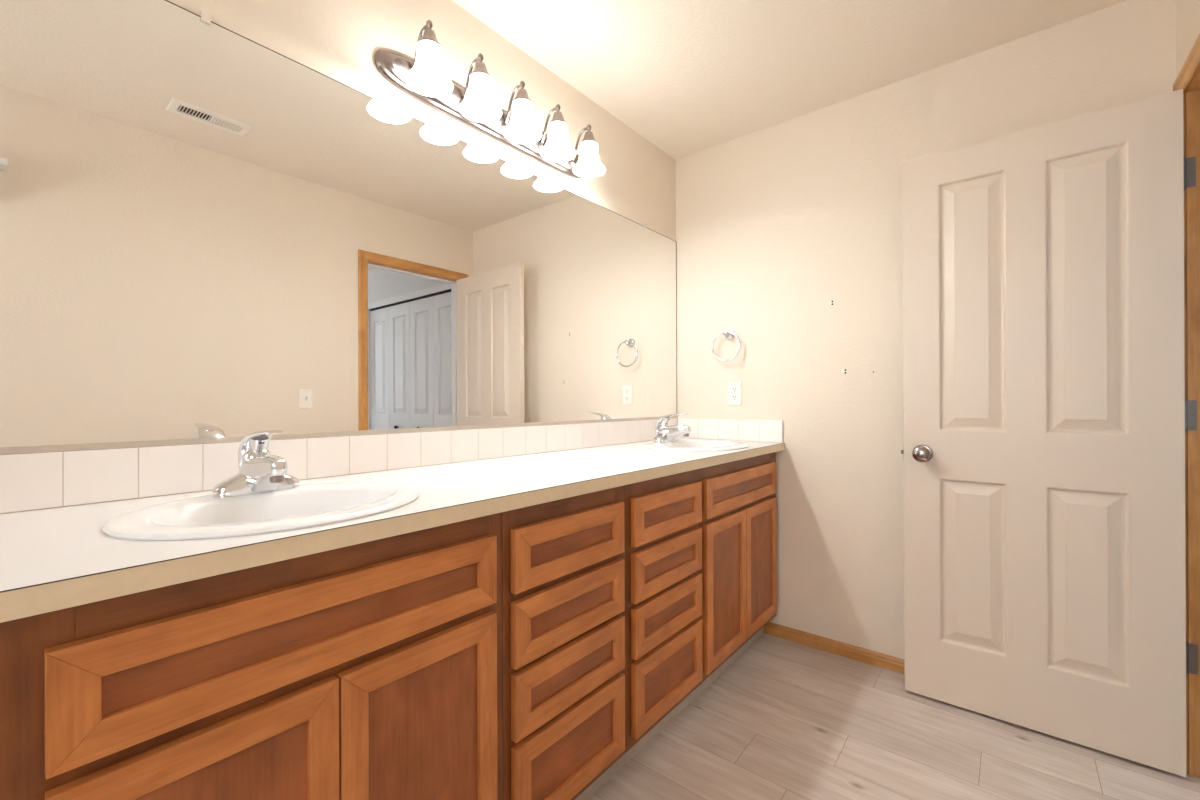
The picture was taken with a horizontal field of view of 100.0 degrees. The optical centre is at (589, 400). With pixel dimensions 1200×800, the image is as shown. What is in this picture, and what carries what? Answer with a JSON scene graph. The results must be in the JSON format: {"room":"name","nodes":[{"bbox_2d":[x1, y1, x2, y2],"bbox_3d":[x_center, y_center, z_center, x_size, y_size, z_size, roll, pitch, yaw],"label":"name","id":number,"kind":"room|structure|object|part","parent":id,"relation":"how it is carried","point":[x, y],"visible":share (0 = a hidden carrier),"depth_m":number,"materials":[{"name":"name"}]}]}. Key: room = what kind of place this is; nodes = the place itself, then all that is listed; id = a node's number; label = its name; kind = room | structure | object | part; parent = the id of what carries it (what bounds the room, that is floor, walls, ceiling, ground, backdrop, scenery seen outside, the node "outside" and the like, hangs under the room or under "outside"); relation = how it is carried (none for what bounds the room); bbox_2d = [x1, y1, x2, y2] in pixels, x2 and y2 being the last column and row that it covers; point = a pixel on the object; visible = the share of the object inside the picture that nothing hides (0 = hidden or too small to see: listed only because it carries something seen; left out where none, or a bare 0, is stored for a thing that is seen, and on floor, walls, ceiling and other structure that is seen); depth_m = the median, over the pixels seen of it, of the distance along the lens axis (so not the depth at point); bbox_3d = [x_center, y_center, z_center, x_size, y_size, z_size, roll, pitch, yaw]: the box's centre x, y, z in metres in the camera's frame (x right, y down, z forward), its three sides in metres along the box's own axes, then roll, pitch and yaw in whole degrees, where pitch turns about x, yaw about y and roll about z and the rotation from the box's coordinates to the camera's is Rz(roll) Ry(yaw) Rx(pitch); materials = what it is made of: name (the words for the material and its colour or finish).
{"room":"bathroom","nodes":[
{"label":"bathroom","id":0,"kind":"room"},
{"bbox_2d":[0,0,675,454],"bbox_3d":[-0.883,-0.095,1.208,0.100,2.440,4.117,0,0,40],"label":"wall","id":1,"kind":"structure","parent":0,"point":[340,40],"depth_m":1.67,"materials":[{"name":"beige paint"}]},
{"bbox_2d":[0,418,677,513],"bbox_3d":[-0.306,0.148,1.808,0.012,0.106,2.438,0,0,40],"label":"backsplash","id":2,"kind":"structure","parent":1,"relation":"attached to","point":[43,480],"depth_m":1.18,"materials":[{"name":"beige tile"}]},
{"bbox_2d":[0,0,677,453],"bbox_3d":[-0.307,-0.394,1.812,0.008,0.976,2.444,0,0,40],"label":"mirror","id":3,"kind":"object","parent":1,"relation":"attached to","point":[208,234],"visible":0.98,"depth_m":1.23,"materials":[{"name":"clear mirror"}]},
{"bbox_2d":[374,20,605,177],"bbox_3d":[-0.249,-1.009,1.748,0.184,0.182,0.932,0,0,40],"label":"vanity light","id":4,"kind":"object","parent":1,"relation":"attached to","point":[423,77],"visible":1,"depth_m":1.64,"materials":[{"name":"white glass"}]},
{"bbox_3d":[-0.498,-1.026,1.486,0.100,0.137,0.032,0,0,40],"label":"arm","id":5,"kind":"part","parent":4,"relation":"part of","materials":[{"name":"silver metal"}]},
{"bbox_3d":[-0.461,-0.975,1.455,0.132,0.114,0.132,0,0,40],"label":"lamp shade","id":6,"kind":"part","parent":4,"relation":"part of","materials":[{"name":"white glass"}]},
{"bbox_3d":[-0.461,-0.991,1.455,0.046,0.075,0.046,0,0,40],"label":"bulb","id":7,"kind":"part","parent":4,"relation":"part of","materials":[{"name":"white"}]},
{"bbox_3d":[-0.380,-1.027,1.626,0.100,0.137,0.032,0,0,40],"label":"arm","id":8,"kind":"part","parent":4,"relation":"part of","materials":[{"name":"silver metal"}]},
{"bbox_3d":[-0.344,-0.975,1.595,0.132,0.114,0.132,0,0,40],"label":"lamp shade","id":9,"kind":"part","parent":4,"relation":"part of","materials":[{"name":"white glass"}]},
{"bbox_3d":[-0.266,-1.027,1.762,0.100,0.137,0.032,0,0,40],"label":"arm","id":10,"kind":"part","parent":4,"relation":"part of","materials":[{"name":"silver metal"}]},
{"bbox_3d":[-0.229,-0.976,1.732,0.132,0.114,0.132,0,0,40],"label":"lamp shade","id":11,"kind":"part","parent":4,"relation":"part of","materials":[{"name":"white glass"}]},
{"bbox_3d":[-0.151,-1.027,1.899,0.100,0.137,0.032,0,0,40],"label":"arm","id":12,"kind":"part","parent":4,"relation":"part of","materials":[{"name":"silver metal"}]},
{"bbox_3d":[-0.115,-0.976,1.868,0.132,0.114,0.132,0,0,40],"label":"lamp shade","id":13,"kind":"part","parent":4,"relation":"part of","materials":[{"name":"white glass"}]},
{"bbox_3d":[-0.036,-1.027,2.036,0.100,0.137,0.032,0,0,40],"label":"arm","id":14,"kind":"part","parent":4,"relation":"part of","materials":[{"name":"silver metal"}]},
{"bbox_3d":[0.000,-0.976,2.005,0.132,0.114,0.132,0,0,40],"label":"lamp shade","id":15,"kind":"part","parent":4,"relation":"part of","materials":[{"name":"white glass"}]},
{"bbox_2d":[452,0,1125,159],"bbox_3d":[1.142,-1.373,-0.340,5.203,0.100,4.550,0,0,40],"label":"ceiling","id":16,"kind":"structure","parent":0,"point":[689,77],"depth_m":1.86,"materials":[{"name":"beige paint"}]},
{"bbox_2d":[588,633,1199,799],"bbox_3d":[1.151,1.167,-0.343,5.203,0.100,4.550,0,0,40],"label":"floor","id":17,"kind":"structure","parent":0,"point":[787,719],"depth_m":1.61,"materials":[{"name":"grey wood"}]},
{"bbox_2d":[0,512,502,799],"bbox_3d":[-0.624,0.680,1.000,0.559,0.889,0.727,0,0,40],"label":"base cabinet","id":18,"kind":"object","parent":17,"relation":"on","point":[371,670],"visible":0.88,"depth_m":0.76,"materials":[{"name":"brown wood"}]},
{"bbox_3d":[-0.519,0.723,0.703,0.018,0.539,0.326,0,0,40],"label":"door","id":19,"kind":"part","parent":18,"relation":"part of","materials":[{"name":"brown wood"}]},
{"bbox_3d":[-0.522,0.723,0.706,0.008,0.455,0.242,0,0,40],"label":"inset panel","id":20,"kind":"part","parent":18,"relation":"part of","materials":[{"name":"brown wood"}]},
{"bbox_3d":[-0.417,0.359,0.832,0.008,0.060,0.572,0,0,40],"label":"inset panel","id":21,"kind":"part","parent":18,"relation":"part of","materials":[{"name":"brown wood"}]},
{"bbox_3d":[-0.308,0.723,0.956,0.018,0.539,0.326,0,0,40],"label":"door","id":22,"kind":"part","parent":18,"relation":"part of","materials":[{"name":"brown wood"}]},
{"bbox_3d":[-0.310,0.723,0.958,0.008,0.455,0.242,0,0,40],"label":"inset panel","id":23,"kind":"part","parent":18,"relation":"part of","materials":[{"name":"brown wood"}]},
{"bbox_2d":[502,485,624,799],"bbox_3d":[-0.243,0.679,1.454,0.559,0.889,0.458,0,0,40],"label":"base cabinet","id":24,"kind":"object","parent":17,"relation":"on","point":[563,560],"visible":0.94,"depth_m":1.24,"materials":[{"name":"brown wood"}]},
{"bbox_3d":[-0.038,0.358,1.279,0.018,0.143,0.410,0,0,40],"label":"drawer","id":25,"kind":"part","parent":24,"relation":"part of","materials":[{"name":"brown wood"}]},
{"bbox_3d":[-0.038,0.523,1.279,0.018,0.146,0.410,0,0,40],"label":"drawer","id":26,"kind":"part","parent":24,"relation":"part of","materials":[{"name":"brown wood"}]},
{"bbox_3d":[-0.036,0.884,1.278,0.018,0.215,0.410,0,0,40],"label":"drawer","id":27,"kind":"part","parent":24,"relation":"part of","materials":[{"name":"brown wood"}]},
{"bbox_3d":[-0.037,0.686,1.279,0.018,0.147,0.410,0,0,40],"label":"drawer","id":28,"kind":"part","parent":24,"relation":"part of","materials":[{"name":"brown wood"}]},
{"bbox_3d":[-0.041,0.358,1.281,0.008,0.059,0.326,0,0,40],"label":"inset panel","id":29,"kind":"part","parent":24,"relation":"part of","materials":[{"name":"brown wood"}]},
{"bbox_3d":[-0.039,0.884,1.281,0.008,0.131,0.326,0,0,40],"label":"inset panel","id":30,"kind":"part","parent":24,"relation":"part of","materials":[{"name":"brown wood"}]},
{"bbox_3d":[-0.040,0.686,1.281,0.008,0.063,0.326,0,0,40],"label":"inset panel","id":31,"kind":"part","parent":24,"relation":"part of","materials":[{"name":"brown wood"}]},
{"bbox_3d":[-0.040,0.523,1.281,0.008,0.062,0.326,0,0,40],"label":"inset panel","id":32,"kind":"part","parent":24,"relation":"part of","materials":[{"name":"brown wood"}]},
{"bbox_2d":[610,469,702,777],"bbox_3d":[0.053,0.678,1.806,0.559,0.889,0.459,0,0,40],"label":"base cabinet","id":33,"kind":"object","parent":17,"relation":"on","point":[663,515],"visible":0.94,"depth_m":1.59,"materials":[{"name":"brown wood"}]},
{"bbox_3d":[0.262,0.357,1.637,0.018,0.143,0.413,0,0,40],"label":"drawer","id":34,"kind":"part","parent":33,"relation":"part of","materials":[{"name":"brown wood"}]},
{"bbox_3d":[0.263,0.685,1.636,0.018,0.147,0.413,0,0,40],"label":"drawer","id":35,"kind":"part","parent":33,"relation":"part of","materials":[{"name":"brown wood"}]},
{"bbox_3d":[0.262,0.523,1.636,0.018,0.146,0.413,0,0,40],"label":"drawer","id":36,"kind":"part","parent":33,"relation":"part of","materials":[{"name":"brown wood"}]},
{"bbox_3d":[0.263,0.883,1.636,0.018,0.215,0.413,0,0,40],"label":"drawer","id":37,"kind":"part","parent":33,"relation":"part of","materials":[{"name":"brown wood"}]},
{"bbox_3d":[0.260,0.523,1.638,0.008,0.062,0.329,0,0,40],"label":"inset panel","id":38,"kind":"part","parent":33,"relation":"part of","materials":[{"name":"brown wood"}]},
{"bbox_3d":[0.259,0.357,1.639,0.008,0.059,0.329,0,0,40],"label":"inset panel","id":39,"kind":"part","parent":33,"relation":"part of","materials":[{"name":"brown wood"}]},
{"bbox_3d":[0.261,0.883,1.638,0.008,0.131,0.329,0,0,40],"label":"inset panel","id":40,"kind":"part","parent":33,"relation":"part of","materials":[{"name":"brown wood"}]},
{"bbox_3d":[0.260,0.685,1.638,0.008,0.063,0.329,0,0,40],"label":"inset panel","id":41,"kind":"part","parent":33,"relation":"part of","materials":[{"name":"brown wood"}]},
{"bbox_2d":[687,452,776,705],"bbox_3d":[0.448,0.677,2.277,0.559,0.889,0.768,0,0,40],"label":"base cabinet","id":42,"kind":"object","parent":17,"relation":"on","point":[738,524],"visible":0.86,"depth_m":2.04,"materials":[{"name":"brown wood"}]},
{"bbox_2d":[0,438,784,622],"bbox_3d":[-0.084,0.217,1.627,0.582,0.033,2.446,0,0,40],"label":"countertop","id":43,"kind":"structure","parent":42,"relation":"on","point":[52,559],"depth_m":0.84,"materials":[{"name":"white laminate"}]},
{"bbox_2d":[213,430,298,496],"bbox_3d":[-0.671,0.124,1.060,0.168,0.132,0.146,0,0,10],"label":"faucet","id":44,"kind":"object","parent":43,"relation":"on","point":[260,471],"visible":1,"depth_m":1.02,"materials":[{"name":"silver metal"}]},
{"bbox_3d":[-0.676,0.107,1.045,0.160,0.099,0.056,0,0,40],"label":"lever","id":45,"kind":"part","parent":44,"relation":"part of","materials":[{"name":"silver metal"}]},
{"bbox_3d":[-0.665,0.150,1.036,0.161,0.079,0.066,0,0,40],"label":"spout","id":46,"kind":"part","parent":44,"relation":"part of","materials":[{"name":"silver metal"}]},
{"bbox_2d":[101,482,419,539],"bbox_3d":[-0.581,0.268,0.964,0.428,0.156,0.508,0,0,40],"label":"sink","id":47,"kind":"object","parent":43,"relation":"in","point":[316,504],"visible":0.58,"depth_m":0.94,"materials":[{"name":"white ceramic"}]},
{"bbox_2d":[653,413,690,442],"bbox_3d":[0.381,0.121,2.314,0.168,0.132,0.146,0,0,10],"label":"faucet","id":48,"kind":"object","parent":43,"relation":"on","point":[665,433],"visible":1,"depth_m":2.27,"materials":[{"name":"silver metal"}]},
{"bbox_3d":[0.376,0.104,2.299,0.160,0.099,0.056,0,0,40],"label":"lever","id":49,"kind":"part","parent":48,"relation":"part of","materials":[{"name":"silver metal"}]},
{"bbox_3d":[0.387,0.148,2.290,0.161,0.079,0.066,0,0,40],"label":"spout","id":50,"kind":"part","parent":48,"relation":"part of","materials":[{"name":"silver metal"}]},
{"bbox_2d":[644,440,747,451],"bbox_3d":[0.470,0.265,2.217,0.428,0.156,0.508,0,0,40],"label":"sink","id":51,"kind":"object","parent":43,"relation":"in","point":[679,445],"visible":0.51,"depth_m":2.22,"materials":[{"name":"white ceramic"}]},
{"bbox_3d":[0.533,0.720,1.958,0.018,0.541,0.348,0,0,40],"label":"door","id":52,"kind":"part","parent":42,"relation":"part of","materials":[{"name":"brown wood"}]},
{"bbox_3d":[0.531,0.720,1.961,0.008,0.457,0.264,0,0,40],"label":"inset panel","id":53,"kind":"part","parent":42,"relation":"part of","materials":[{"name":"brown wood"}]},
{"bbox_3d":[0.642,0.357,2.096,0.008,0.060,0.616,0,0,40],"label":"inset panel","id":54,"kind":"part","parent":42,"relation":"part of","materials":[{"name":"brown wood"}]},
{"bbox_3d":[0.759,0.719,2.228,0.018,0.541,0.348,0,0,40],"label":"door","id":55,"kind":"part","parent":42,"relation":"part of","materials":[{"name":"brown wood"}]},
{"bbox_3d":[0.756,0.719,2.230,0.008,0.457,0.264,0,0,40],"label":"inset panel","id":56,"kind":"part","parent":42,"relation":"part of","materials":[{"name":"brown wood"}]},
{"bbox_2d":[676,0,1175,658],"bbox_3d":[1.208,-0.101,2.206,2.023,2.440,0.100,0,0,40],"label":"wall","id":57,"kind":"structure","parent":0,"point":[778,223],"depth_m":2.23,"materials":[{"name":"beige paint"}]},
{"bbox_2d":[712,328,740,361],"bbox_3d":[0.696,-0.283,2.534,0.154,0.170,0.056,0,0,40],"label":"towel ring","id":58,"kind":"object","parent":57,"relation":"attached to","point":[729,333],"visible":1,"depth_m":2.53,"materials":[{"name":"silver metal"}]},
{"bbox_3d":[0.695,-0.341,2.534,0.054,0.054,0.056,0,0,40],"label":"post","id":59,"kind":"part","parent":58,"relation":"part of","materials":[{"name":"silver metal"}]},
{"bbox_2d":[678,418,782,442],"bbox_3d":[0.701,0.146,2.561,0.562,0.106,0.008,0,0,40],"label":"backsplash","id":60,"kind":"structure","parent":57,"relation":"attached to","point":[717,429],"depth_m":2.53,"materials":[{"name":"beige tile"}]},
{"bbox_2d":[728,382,741,404],"bbox_3d":[0.733,-0.037,2.534,0.071,0.119,0.008,0,0,40],"label":"outlet","id":61,"kind":"object","parent":57,"relation":"attached to","point":[734,388],"visible":1,"depth_m":2.53,"materials":[{"name":"white plastic"}]},
{"bbox_2d":[731,387,737,391],"bbox_3d":[0.732,-0.058,2.532,0.033,0.028,0.003,0,0,40],"label":"receptacle","id":62,"kind":"object","parent":61,"relation":"attached to","point":[733,389],"depth_m":2.53,"materials":[{"name":"white plastic"}]},
{"bbox_2d":[731,395,737,400],"bbox_3d":[0.732,-0.016,2.532,0.033,0.028,0.003,0,0,40],"label":"receptacle","id":63,"kind":"object","parent":61,"relation":"attached to","point":[733,397],"depth_m":2.53,"materials":[{"name":"white plastic"}]},
{"bbox_2d":[764,622,904,673],"bbox_3d":[1.350,1.090,2.017,1.338,0.056,0.012,0,0,40],"label":"baseboard","id":64,"kind":"structure","parent":57,"relation":"attached to","point":[885,661],"depth_m":2.22,"materials":[{"name":"brown wood"}]},
{"bbox_2d":[1176,0,1199,77],"bbox_3d":[0.552,-0.101,-0.060,0.116,2.440,4.217,0,0,40],"label":"wall","id":65,"kind":"structure","parent":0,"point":[1187,11],"depth_m":1.51,"materials":[{"name":"beige paint"}]},
{"bbox_2d":[1173,34,1199,777],"bbox_3d":[1.595,0.068,1.196,0.133,2.098,0.845,0,0,40],"label":"door frame","id":66,"kind":"structure","parent":65,"relation":"in","point":[1193,92],"depth_m":1.50,"materials":[{"name":"brown wood"}]},
{"bbox_2d":[901,89,1197,776],"bbox_3d":[1.495,0.095,1.709,0.748,2.020,0.159,0,0,40],"label":"door","id":67,"kind":"structure","parent":66,"relation":"attached to","point":[1048,414],"depth_m":1.66,"materials":[{"name":"beige paint"}]},
{"bbox_3d":[1.233,0.197,1.866,0.066,0.066,0.062,0,0,40],"label":"knob","id":68,"kind":"part","parent":67,"relation":"part of","materials":[{"name":"silver metal"}]}
]}

